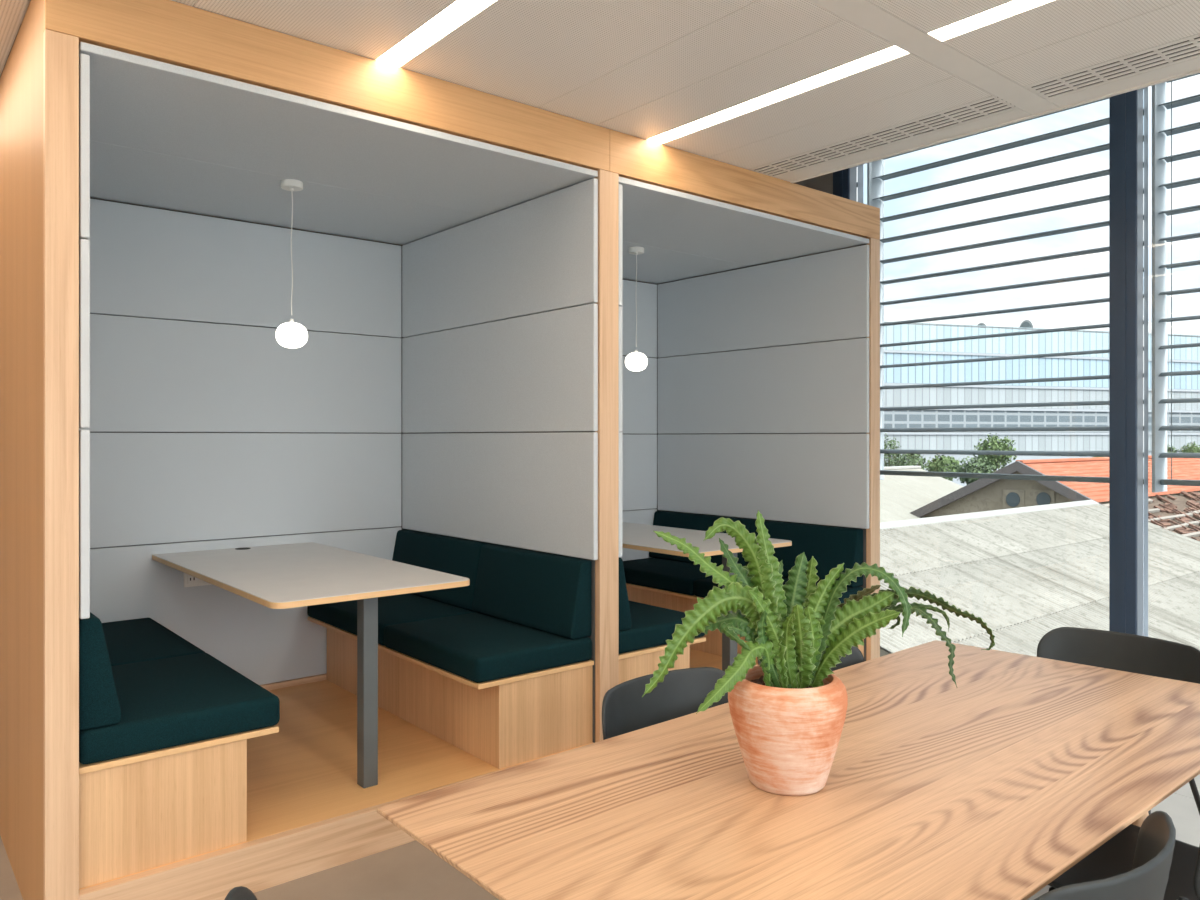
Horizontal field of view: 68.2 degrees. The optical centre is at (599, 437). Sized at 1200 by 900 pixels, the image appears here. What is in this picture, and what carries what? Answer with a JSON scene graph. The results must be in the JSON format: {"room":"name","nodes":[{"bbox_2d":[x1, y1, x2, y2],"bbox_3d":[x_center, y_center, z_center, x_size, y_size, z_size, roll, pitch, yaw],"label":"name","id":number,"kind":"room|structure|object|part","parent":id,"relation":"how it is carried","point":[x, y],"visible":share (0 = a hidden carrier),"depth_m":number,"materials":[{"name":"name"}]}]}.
{"room":"common room","nodes":[
{"label":"common room","id":0,"kind":"room"},
{"bbox_2d":[0,25,20,76],"bbox_3d":[-2.580,-0.260,4.334,8.400,3.550,0.120,0,0,-40],"label":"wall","id":1,"kind":"structure","parent":0,"point":[20,25],"depth_m":4.12,"materials":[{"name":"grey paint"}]},
{"bbox_2d":[0,0,1199,181],"bbox_3d":[-0.575,-1.420,1.031,7.240,0.090,7.520,0,0,-40],"label":"ceiling","id":2,"kind":"structure","parent":0,"point":[644,69],"depth_m":3.15,"materials":[{"name":"white metal"}]},
{"bbox_2d":[374,0,498,66],"bbox_3d":[-0.370,-1.390,2.770,0.104,0.030,1.285,0,0,-40],"label":"light strip","id":3,"kind":"object","parent":2,"relation":"attached to","point":[457,13],"visible":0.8,"depth_m":3.01,"materials":[{"name":"white plastic"}]},
{"bbox_2d":[646,45,910,143],"bbox_3d":[0.662,-1.390,3.632,0.104,0.030,1.285,0,0,-40],"label":"light strip","id":4,"kind":"object","parent":2,"relation":"attached to","point":[893,52],"visible":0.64,"depth_m":3.54,"materials":[{"name":"white plastic"}]},
{"bbox_2d":[748,95,1017,176],"bbox_3d":[1.252,-1.382,4.132,0.214,0.014,1.292,0,0,-40],"label":"ceiling vent","id":5,"kind":"object","parent":2,"relation":"in","point":[992,105],"visible":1,"depth_m":4.04,"materials":[{"name":"white metal"}]},
{"bbox_2d":[926,0,1055,41],"bbox_3d":[2.041,-1.390,1.983,0.104,0.030,2.785,0,0,-40],"label":"light strip","id":6,"kind":"object","parent":2,"relation":"attached to","point":[1014,7],"visible":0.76,"depth_m":2.92,"materials":[{"name":"white plastic"}]},
{"bbox_2d":[790,69,1199,182],"bbox_3d":[2.814,-1.702,2.639,0.022,0.666,5.640,0,0,-40],"label":"trim","id":7,"kind":"structure","parent":2,"relation":"attached to","point":[1198,70],"depth_m":3.85,"materials":[{"name":"white metal"}]},
{"bbox_2d":[1023,33,1199,99],"bbox_3d":[2.634,-1.382,2.478,0.214,0.014,2.782,0,0,-40],"label":"ceiling vent","id":8,"kind":"object","parent":2,"relation":"in","point":[1187,48],"visible":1,"depth_m":3.31,"materials":[{"name":"white metal"}]},
{"bbox_2d":[0,774,1199,899],"bbox_3d":[-0.193,1.555,1.416,8.520,0.080,7.620,0,0,-40],"label":"floor","id":9,"kind":"structure","parent":0,"point":[409,871],"depth_m":3.05,"materials":[{"name":"beige plastic"}]},
{"bbox_2d":[225,886,256,899],"bbox_3d":[-0.335,1.111,1.304,0.698,0.817,0.556,0,0,-40],"label":"shell chair","id":10,"kind":"object","parent":9,"relation":"on","point":[237,893],"visible":1,"depth_m":1.40,"materials":[{"name":"black plastic"}]},
{"bbox_2d":[0,0,618,899],"bbox_3d":[-1.358,0.071,3.987,2.203,2.888,1.860,0,0,-40],"label":"booth","id":11,"kind":"object","parent":9,"relation":"on","point":[455,247],"visible":0.91,"depth_m":4.02,"materials":[{"name":"brown wood"}]},
{"bbox_3d":[-1.583,0.166,2.606,0.086,2.698,0.030,0,0,-40],"label":"post","id":12,"kind":"part","parent":11,"relation":"part of","materials":[{"name":"brown wood"}]},
{"bbox_3d":[-2.106,-0.869,3.326,0.025,0.546,1.793,0,0,-40],"label":"panel","id":13,"kind":"part","parent":11,"relation":"part of","materials":[{"name":"grey fabric"}]},
{"bbox_3d":[-2.106,-0.309,3.326,0.025,0.562,1.793,0,0,-40],"label":"panel","id":14,"kind":"part","parent":11,"relation":"part of","materials":[{"name":"grey fabric"}]},
{"bbox_3d":[-2.106,0.258,3.326,0.025,0.563,1.793,0,0,-40],"label":"panel","id":15,"kind":"part","parent":11,"relation":"part of","materials":[{"name":"grey fabric"}]},
{"bbox_2d":[79,612,279,888],"bbox_3d":[-1.891,0.950,3.523,0.608,0.810,1.764,0,0,-40],"label":"bench","id":16,"kind":"object","parent":11,"relation":"on","point":[166,725],"visible":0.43,"depth_m":2.85,"materials":[{"name":"brown wood"}]},
{"bbox_2d":[79,612,120,729],"bbox_3d":[-1.783,0.714,3.015,0.117,0.338,0.823,0,0,-40],"label":"cushion","id":17,"kind":"object","parent":16,"relation":"on","point":[99,705],"depth_m":2.69,"materials":[{"name":"teal fabric"}]},
{"bbox_2d":[102,618,204,665],"bbox_3d":[-2.158,0.937,3.845,0.606,0.104,0.924,0,0,-40],"label":"seat cushion","id":18,"kind":"object","parent":16,"relation":"on","point":[142,639],"depth_m":3.83,"materials":[{"name":"teal fabric"}]},
{"bbox_2d":[79,653,279,764],"bbox_3d":[-1.592,0.937,3.167,0.606,0.104,0.834,0,0,-40],"label":"seat cushion","id":19,"kind":"object","parent":16,"relation":"on","point":[178,703],"depth_m":2.95,"materials":[{"name":"teal fabric"}]},
{"bbox_2d":[184,573,212,586],"bbox_3d":[-2.047,0.718,4.534,0.150,0.080,0.017,0,0,-40],"label":"wall socket","id":20,"kind":"object","parent":11,"relation":"attached to","point":[189,581],"visible":0.39,"depth_m":4.51,"materials":[{"name":"white plastic"}]},
{"bbox_2d":[187,575,196,583],"bbox_3d":[-2.072,0.718,4.506,0.048,0.048,0.004,0,0,-40],"label":"outlet","id":21,"kind":"object","parent":20,"relation":"attached to","point":[190,579],"depth_m":4.50,"materials":[{"name":"white plastic"}]},
{"bbox_3d":[-1.932,-0.309,4.656,1.945,0.562,0.024,0,0,-40],"label":"panel","id":22,"kind":"part","parent":11,"relation":"part of","materials":[{"name":"grey fabric"}]},
{"bbox_3d":[-1.932,-0.868,4.656,1.945,0.544,0.024,0,0,-40],"label":"panel","id":23,"kind":"part","parent":11,"relation":"part of","materials":[{"name":"grey fabric"}]},
{"bbox_3d":[-1.932,0.252,4.656,1.945,0.551,0.024,0,0,-40],"label":"panel","id":24,"kind":"part","parent":11,"relation":"part of","materials":[{"name":"grey fabric"}]},
{"bbox_3d":[-1.932,0.927,4.656,1.945,0.790,0.024,0,0,-40],"label":"panel","id":25,"kind":"part","parent":11,"relation":"part of","materials":[{"name":"grey fabric"}]},
{"bbox_3d":[-1.644,-1.163,4.311,1.997,0.026,0.922,0,0,-40],"label":"ceiling panel","id":26,"kind":"part","parent":11,"relation":"part of","materials":[{"name":"grey fabric"}]},
{"bbox_2d":[276,179,307,347],"bbox_3d":[-1.386,-0.776,3.990,0.138,0.748,0.138,0,0,-40],"label":"pendant lamp","id":27,"kind":"object","parent":11,"relation":"hanging from","point":[291,334],"visible":1,"depth_m":3.95,"materials":[{"name":"white plastic"}]},
{"bbox_3d":[-1.386,-0.461,3.990,0.138,0.118,0.138,0,0,-40],"label":"globe","id":28,"kind":"part","parent":27,"relation":"part of","materials":[{"name":"white glass"}]},
{"bbox_3d":[-1.386,-0.833,3.990,0.011,0.565,0.005,0,0,-40],"label":"cord","id":29,"kind":"part","parent":27,"relation":"part of","materials":[{"name":"white plastic"}]},
{"bbox_3d":[-1.927,1.340,4.650,1.937,0.030,0.032,0,0,-40],"label":"skirting","id":30,"kind":"part","parent":11,"relation":"part of","materials":[{"name":"brown wood"}]},
{"bbox_2d":[152,542,469,787],"bbox_3d":[-1.368,0.966,4.014,0.816,0.778,1.684,0,0,-40],"label":"table","id":31,"kind":"object","parent":11,"relation":"on","point":[284,576],"visible":1,"depth_m":3.58,"materials":[{"name":"beige laminate"}]},
{"bbox_3d":[-0.908,0.980,3.464,0.060,0.751,0.060,0,0,-40],"label":"leg","id":32,"kind":"part","parent":31,"relation":"part of","materials":[{"name":"grey paint"}]},
{"bbox_3d":[-1.061,-1.163,3.614,1.997,0.026,0.892,0,0,-40],"label":"ceiling panel","id":33,"kind":"part","parent":11,"relation":"part of","materials":[{"name":"grey fabric"}]},
{"bbox_2d":[307,529,593,768],"bbox_3d":[-0.824,0.950,4.415,0.608,0.810,1.764,0,0,-40],"label":"bench","id":34,"kind":"object","parent":11,"relation":"on","point":[498,667],"visible":0.84,"depth_m":4.00,"materials":[{"name":"brown wood"}]},
{"bbox_2d":[307,593,475,644],"bbox_3d":[-1.093,0.937,4.735,0.606,0.104,0.924,0,0,-40],"label":"seat cushion","id":35,"kind":"object","parent":34,"relation":"on","point":[340,617],"depth_m":4.59,"materials":[{"name":"teal fabric"}]},
{"bbox_2d":[392,529,488,610],"bbox_3d":[-0.905,0.714,4.892,0.117,0.338,0.924,0,0,-40],"label":"cushion","id":36,"kind":"object","parent":34,"relation":"on","point":[450,555],"depth_m":4.76,"materials":[{"name":"teal fabric"}]},
{"bbox_2d":[384,612,591,682],"bbox_3d":[-0.527,0.937,4.058,0.606,0.104,0.834,0,0,-40],"label":"seat cushion","id":37,"kind":"object","parent":34,"relation":"on","point":[464,647],"depth_m":3.86,"materials":[{"name":"teal fabric"}]},
{"bbox_2d":[472,544,590,638],"bbox_3d":[-0.343,0.714,4.218,0.117,0.338,0.823,0,0,-40],"label":"cushion","id":38,"kind":"object","parent":34,"relation":"on","point":[547,594],"depth_m":4.13,"materials":[{"name":"teal fabric"}]},
{"bbox_3d":[-0.593,-0.869,4.591,0.025,0.546,1.793,0,0,-40],"label":"panel","id":39,"kind":"part","parent":11,"relation":"part of","materials":[{"name":"grey fabric"}]},
{"bbox_3d":[-0.593,-0.309,4.591,0.025,0.562,1.793,0,0,-40],"label":"panel","id":40,"kind":"part","parent":11,"relation":"part of","materials":[{"name":"grey fabric"}]},
{"bbox_3d":[-0.593,0.258,4.591,0.025,0.563,1.793,0,0,-40],"label":"panel","id":41,"kind":"part","parent":11,"relation":"part of","materials":[{"name":"grey fabric"}]},
{"bbox_3d":[0.032,0.166,3.956,0.110,2.698,0.030,0,0,-40],"label":"post","id":42,"kind":"part","parent":11,"relation":"part of","materials":[{"name":"brown wood"}]},
{"bbox_2d":[602,667,727,739],"bbox_3d":[0.267,1.111,2.483,0.556,0.817,0.698,0,0,-40],"label":"shell chair","id":43,"kind":"object","parent":9,"relation":"on","point":[681,693],"visible":0.23,"depth_m":2.62,"materials":[{"name":"black plastic"}]},
{"bbox_2d":[609,129,879,669],"bbox_3d":[0.264,0.071,5.343,2.128,2.888,1.860,0,0,-40],"label":"booth","id":44,"kind":"object","parent":9,"relation":"on","point":[757,295],"visible":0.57,"depth_m":5.58,"materials":[{"name":"brown wood"}]},
{"bbox_3d":[-0.481,-0.869,4.684,0.025,0.546,1.793,0,0,-40],"label":"panel","id":45,"kind":"part","parent":44,"relation":"part of","materials":[{"name":"grey fabric"}]},
{"bbox_3d":[-0.481,-0.309,4.684,0.025,0.562,1.793,0,0,-40],"label":"panel","id":46,"kind":"part","parent":44,"relation":"part of","materials":[{"name":"grey fabric"}]},
{"bbox_3d":[-0.481,0.258,4.684,0.025,0.563,1.793,0,0,-40],"label":"panel","id":47,"kind":"part","parent":44,"relation":"part of","materials":[{"name":"grey fabric"}]},
{"bbox_2d":[625,247,647,370],"bbox_3d":[0.220,-0.776,5.384,0.138,0.748,0.138,0,0,-40],"label":"pendant lamp","id":48,"kind":"object","parent":44,"relation":"hanging from","point":[635,361],"visible":1,"depth_m":5.34,"materials":[{"name":"white plastic"}]},
{"bbox_3d":[0.220,-0.833,5.384,0.011,0.565,0.005,0,0,-40],"label":"cord","id":49,"kind":"part","parent":48,"relation":"part of","materials":[{"name":"white plastic"}]},
{"bbox_3d":[0.220,-0.461,5.384,0.138,0.118,0.138,0,0,-40],"label":"globe","id":50,"kind":"part","parent":48,"relation":"part of","materials":[{"name":"white glass"}]},
{"bbox_3d":[-0.318,-0.868,6.006,1.919,0.544,0.024,0,0,-40],"label":"panel","id":51,"kind":"part","parent":44,"relation":"part of","materials":[{"name":"grey fabric"}]},
{"bbox_3d":[-0.318,-0.309,6.006,1.919,0.562,0.024,0,0,-40],"label":"panel","id":52,"kind":"part","parent":44,"relation":"part of","materials":[{"name":"grey fabric"}]},
{"bbox_3d":[-0.318,0.927,6.006,1.919,0.790,0.024,0,0,-40],"label":"panel","id":53,"kind":"part","parent":44,"relation":"part of","materials":[{"name":"grey fabric"}]},
{"bbox_3d":[-0.318,0.252,6.006,1.919,0.551,0.024,0,0,-40],"label":"panel","id":54,"kind":"part","parent":44,"relation":"part of","materials":[{"name":"grey fabric"}]},
{"bbox_2d":[619,557,705,683],"bbox_3d":[-0.266,0.950,4.881,0.608,0.810,1.764,0,0,-40],"label":"bench","id":55,"kind":"object","parent":44,"relation":"on","point":[644,629],"visible":0.07,"depth_m":4.16,"materials":[{"name":"green fabric"}]},
{"bbox_2d":[619,557,631,630],"bbox_3d":[-0.159,0.714,4.372,0.117,0.338,0.823,0,0,-40],"label":"cushion","id":56,"kind":"object","parent":55,"relation":"on","point":[625,622],"depth_m":4.06,"materials":[{"name":"teal fabric"}]},
{"bbox_2d":[619,601,704,653],"bbox_3d":[0.033,0.937,4.525,0.606,0.104,0.834,0,0,-40],"label":"seat cushion","id":57,"kind":"object","parent":55,"relation":"on","point":[649,631],"depth_m":4.20,"materials":[{"name":"teal fabric"}]},
{"bbox_3d":[-0.029,-1.163,5.660,1.971,0.026,0.922,0,0,-40],"label":"ceiling panel","id":58,"kind":"part","parent":44,"relation":"part of","materials":[{"name":"grey fabric"}]},
{"bbox_2d":[622,522,791,670],"bbox_3d":[0.244,0.966,5.361,0.816,0.778,1.684,0,0,-40],"label":"table","id":59,"kind":"object","parent":44,"relation":"on","point":[635,536],"visible":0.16,"depth_m":4.90,"materials":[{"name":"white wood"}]},
{"bbox_3d":[0.704,0.980,4.811,0.060,0.751,0.060,0,0,-40],"label":"leg","id":60,"kind":"part","parent":59,"relation":"part of","materials":[{"name":"grey paint"}]},
{"bbox_2d":[623,511,863,664],"bbox_3d":[0.780,0.950,5.756,0.608,0.810,1.764,0,0,-40],"label":"bench","id":61,"kind":"object","parent":44,"relation":"on","point":[673,582],"visible":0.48,"depth_m":5.65,"materials":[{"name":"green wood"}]},
{"bbox_2d":[623,558,712,594],"bbox_3d":[0.511,0.937,6.076,0.606,0.104,0.924,0,0,-40],"label":"seat cushion","id":62,"kind":"object","parent":61,"relation":"on","point":[670,576],"depth_m":5.86,"materials":[{"name":"teal fabric"}]},
{"bbox_2d":[649,511,753,565],"bbox_3d":[0.699,0.714,6.233,0.117,0.338,0.924,0,0,-40],"label":"cushion","id":63,"kind":"object","parent":61,"relation":"on","point":[700,522],"depth_m":6.28,"materials":[{"name":"teal fabric"}]},
{"bbox_2d":[694,577,862,602],"bbox_3d":[1.078,0.937,5.399,0.606,0.104,0.834,0,0,-40],"label":"seat cushion","id":64,"kind":"object","parent":61,"relation":"on","point":[702,585],"depth_m":5.43,"materials":[{"name":"teal fabric"}]},
{"bbox_2d":[746,520,862,587],"bbox_3d":[1.262,0.714,5.559,0.117,0.338,0.823,0,0,-40],"label":"cushion","id":65,"kind":"object","parent":61,"relation":"on","point":[830,546],"depth_m":5.42,"materials":[{"name":"teal fabric"}]},
{"bbox_3d":[0.553,-1.163,4.963,1.971,0.026,0.892,0,0,-40],"label":"ceiling panel","id":66,"kind":"part","parent":44,"relation":"part of","materials":[{"name":"grey fabric"}]},
{"bbox_3d":[1.012,-0.869,5.932,0.025,0.546,1.793,0,0,-40],"label":"panel","id":67,"kind":"part","parent":44,"relation":"part of","materials":[{"name":"grey fabric"}]},
{"bbox_3d":[1.012,-0.309,5.932,0.025,0.562,1.793,0,0,-40],"label":"panel","id":68,"kind":"part","parent":44,"relation":"part of","materials":[{"name":"grey fabric"}]},
{"bbox_3d":[1.012,0.258,5.932,0.025,0.563,1.793,0,0,-40],"label":"panel","id":69,"kind":"part","parent":44,"relation":"part of","materials":[{"name":"grey fabric"}]},
{"bbox_3d":[1.631,0.166,5.293,0.095,2.698,0.030,0,0,-40],"label":"post","id":70,"kind":"part","parent":44,"relation":"part of","materials":[{"name":"brown wood"}]},
{"bbox_2d":[377,640,1199,899],"bbox_3d":[0.778,1.147,2.261,2.430,0.745,1.092,0,0,-40],"label":"dining table","id":71,"kind":"object","parent":9,"relation":"on","point":[993,785],"visible":0.91,"depth_m":1.91,"materials":[{"name":"brown wood"}]},
{"bbox_2d":[642,510,994,795],"bbox_3d":[0.474,0.468,2.005,0.778,0.612,0.271,0,0,-14],"label":"potted fern","id":72,"kind":"object","parent":71,"relation":"on","point":[788,710],"visible":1,"depth_m":1.97,"materials":[{"name":"green plant"}]},
{"bbox_2d":[728,665,847,795],"bbox_3d":[0.421,0.655,1.996,0.263,0.238,0.263,0,0,-40],"label":"pot","id":73,"kind":"object","parent":72,"relation":"attached to","point":[788,725],"depth_m":1.90,"materials":[{"name":"ceramic"}]},
{"bbox_3d":[1.513,1.160,2.465,0.210,0.720,0.067,0,0,15],"label":"leg","id":74,"kind":"part","parent":71,"relation":"part of","materials":[{"name":"brown wood"}]},
{"bbox_2d":[758,646,864,670],"bbox_3d":[0.764,1.111,2.898,0.556,0.817,0.698,0,0,-40],"label":"shell chair","id":75,"kind":"object","parent":9,"relation":"on","point":[856,657],"visible":0.02,"depth_m":3.12,"materials":[{"name":"black plastic"}]},
{"bbox_2d":[1034,811,1188,899],"bbox_3d":[0.814,1.111,1.633,0.556,0.817,0.698,0,0,-40],"label":"shell chair","id":76,"kind":"object","parent":9,"relation":"on","point":[1148,877],"visible":1,"depth_m":1.47,"materials":[{"name":"black plastic"}]},
{"bbox_2d":[1037,627,1199,814],"bbox_3d":[1.756,1.111,3.051,0.698,0.817,0.556,0,0,-40],"label":"shell chair","id":77,"kind":"object","parent":9,"relation":"on","point":[1126,652],"visible":0.19,"depth_m":3.17,"materials":[{"name":"black plastic"}]},
{"bbox_3d":[1.848,0.859,3.128,0.151,0.313,0.556,0,0,-40],"label":"backrest","id":78,"kind":"part","parent":77,"relation":"part of","materials":[{"name":"black plastic"}]},
{"bbox_3d":[2.052,1.295,3.019,0.288,0.450,0.029,0,0,-30],"label":"leg","id":79,"kind":"part","parent":77,"relation":"part of","materials":[{"name":"black metal"}]},
{"bbox_2d":[1048,824,1199,899],"bbox_3d":[1.419,1.111,2.060,0.556,0.817,0.698,0,0,-40],"label":"shell chair","id":80,"kind":"object","parent":9,"relation":"on","point":[1115,857],"visible":0.45,"depth_m":2.20,"materials":[{"name":"black plastic"}]},
{"bbox_3d":[1.496,0.859,1.969,0.556,0.313,0.151,0,0,-40],"label":"backrest","id":81,"kind":"part","parent":80,"relation":"part of","materials":[{"name":"black plastic"}]},
{"bbox_2d":[1109,87,1147,636],"bbox_3d":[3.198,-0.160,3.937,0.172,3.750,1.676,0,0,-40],"label":"window mullion","id":82,"kind":"structure","parent":9,"relation":"on","point":[1128,112],"depth_m":4.48,"materials":[{"name":"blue metal"}]},
{"bbox_3d":[3.244,-0.295,3.893,0.012,3.480,1.544,0,0,-40],"label":"pane","id":83,"kind":"part","parent":82,"relation":"part of","materials":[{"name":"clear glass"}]},
{"bbox_2d":[795,173,832,193],"bbox_3d":[1.126,-0.260,6.418,0.160,3.550,1.435,0,0,-40],"label":"wall","id":84,"kind":"structure","parent":0,"point":[824,183],"depth_m":5.88,"materials":[{"name":"grey paint"}]},
{"bbox_2d":[833,164,862,202],"bbox_3d":[2.123,-0.160,5.224,0.172,3.750,1.676,0,0,-40],"label":"window","id":85,"kind":"structure","parent":84,"relation":"in","point":[847,183],"depth_m":5.76,"materials":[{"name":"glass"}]},
{"bbox_3d":[2.168,-0.295,5.180,0.012,3.480,1.544,0,0,-40],"label":"pane","id":86,"kind":"part","parent":85,"relation":"part of","materials":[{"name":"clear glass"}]},
{"bbox_3d":[2.670,-2.085,3.744,1.300,0.100,7.520,0,0,-40],"label":"ceiling","id":87,"kind":"structure","parent":0,"visible":0},
{"bbox_2d":[867,97,1108,482],"bbox_3d":[2.323,-0.872,5.309,0.175,2.307,1.547,0,0,-40],"label":"blind","id":88,"kind":"object","parent":87,"relation":"hanging from","point":[876,177],"visible":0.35,"depth_m":5.28,"materials":[{"name":"metal"}]},
{"bbox_3d":[1.833,-0.832,5.896,0.175,2.227,0.016,0,0,-40],"label":"guide rail","id":89,"kind":"part","parent":88,"relation":"part of","materials":[{"name":"metal"}]},
{"bbox_3d":[2.325,0.230,5.311,0.080,0.028,1.503,0,0,-40],"label":"rail","id":90,"kind":"part","parent":88,"relation":"part of","materials":[{"name":"metal"}]},
{"bbox_2d":[1152,73,1199,492],"bbox_3d":[3.399,-0.872,4.022,0.175,2.307,1.547,0,0,-40],"label":"blind","id":91,"kind":"object","parent":87,"relation":"hanging from","point":[1160,105],"visible":0.85,"depth_m":4.56,"materials":[{"name":"metal"}]},
{"bbox_3d":[2.908,-0.832,4.610,0.175,2.227,0.016,0,0,-40],"label":"guide rail","id":92,"kind":"part","parent":91,"relation":"part of","materials":[{"name":"metal"}]},
{"bbox_3d":[2.945,-0.857,4.570,0.004,2.177,0.004,0,0,-25],"label":"lift cord","id":93,"kind":"part","parent":91,"relation":"part of","materials":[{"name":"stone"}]},
{"bbox_3d":[3.401,0.230,4.024,0.080,0.028,1.503,0,0,-40],"label":"rail","id":94,"kind":"part","parent":91,"relation":"part of","materials":[{"name":"metal"}]},
{"label":"outside","id":95,"kind":"structure","parent":0,"visible":0},
{"bbox_3d":[124.798,10.615,182.509,414.400,0.200,400.000,0,0,-40],"label":"ground","id":96,"kind":"structure","parent":95,"visible":0},
{"bbox_2d":[884,433,902,466],"bbox_3d":[33.904,4.998,104.103,2.948,11.034,3.063,0,0,-40],"label":"tree","id":97,"kind":"object","parent":96,"relation":"on","point":[894,461],"visible":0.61,"depth_m":103.48,"materials":[{"name":"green plant"}]},
{"bbox_2d":[895,454,926,469],"bbox_3d":[39.122,6.084,112.033,4.718,8.862,4.378,0,0,-40],"label":"tree","id":98,"kind":"object","parent":96,"relation":"on","point":[911,460],"visible":0.46,"depth_m":110.99,"materials":[{"name":"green plant"}]},
{"bbox_2d":[880,466,962,522],"bbox_3d":[5.066,6.918,41.396,60.020,9.660,38.000,0,0,-40],"label":"shed","id":99,"kind":"object","parent":96,"relation":"on","point":[900,495],"visible":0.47,"depth_m":58.44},
{"bbox_2d":[924,454,962,480],"bbox_3d":[35.654,6.037,92.047,4.137,8.957,4.097,0,0,-40],"label":"tree","id":100,"kind":"object","parent":96,"relation":"on","point":[935,465],"visible":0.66,"depth_m":91.23,"materials":[{"name":"green plant"}]},
{"bbox_2d":[953,456,998,484],"bbox_3d":[35.722,6.124,84.099,4.059,8.782,4.252,0,0,-40],"label":"tree","id":101,"kind":"object","parent":96,"relation":"on","point":[976,466],"visible":0.61,"depth_m":83.45,"materials":[{"name":"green plant"}]},
{"bbox_2d":[973,433,1016,470],"bbox_3d":[43.646,4.996,98.063,4.701,11.038,4.734,0,0,-40],"label":"tree","id":102,"kind":"object","parent":96,"relation":"on","point":[994,445],"visible":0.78,"depth_m":97.14,"materials":[{"name":"green plant"}]},
{"bbox_2d":[880,500,1199,656],"bbox_3d":[15.206,6.567,25.698,23.590,7.895,26.930,0,0,-40],"label":"roof","id":103,"kind":"object","parent":96,"relation":"on","point":[1030,572],"visible":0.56,"depth_m":25.60,"materials":[{"name":"grey concrete"}]},
{"bbox_2d":[884,309,1199,486],"bbox_3d":[88.123,-6.416,175.710,150.038,33.861,81.226,0,0,-40],"label":"office building","id":104,"kind":"structure","parent":96,"relation":"on","point":[1183,359],"depth_m":158.75,"materials":[{"name":"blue glass"}]},
{"bbox_2d":[910,455,1199,517],"bbox_3d":[46.762,5.876,68.477,62.620,9.278,18.000,0,0,-40],"label":"gabled house","id":105,"kind":"structure","parent":96,"relation":"on","point":[983,494],"depth_m":50.11,"materials":[{"name":"red ceramic"}]},
{"bbox_2d":[1103,491,1199,540],"bbox_3d":[51.914,4.723,64.588,65.796,3.238,5.920,0,0,-40],"label":"roof","id":106,"kind":"structure","parent":105,"relation":"on","point":[1180,515],"depth_m":48.94,"materials":[{"name":"tile"}]},
{"bbox_2d":[1167,444,1177,452],"bbox_3d":[75.344,5.633,118.040,3.128,9.764,3.296,0,0,-40],"label":"tree","id":107,"kind":"object","parent":96,"relation":"on","point":[1168,448],"visible":0.19,"depth_m":117.37,"materials":[{"name":"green plant"}]},
{"bbox_2d":[1178,442,1199,452],"bbox_3d":[82.705,5.531,124.037,3.439,9.968,3.466,0,0,-40],"label":"tree","id":108,"kind":"object","parent":96,"relation":"on","point":[1192,446],"visible":0.39,"depth_m":123.61,"materials":[{"name":"green plant"}]}
]}

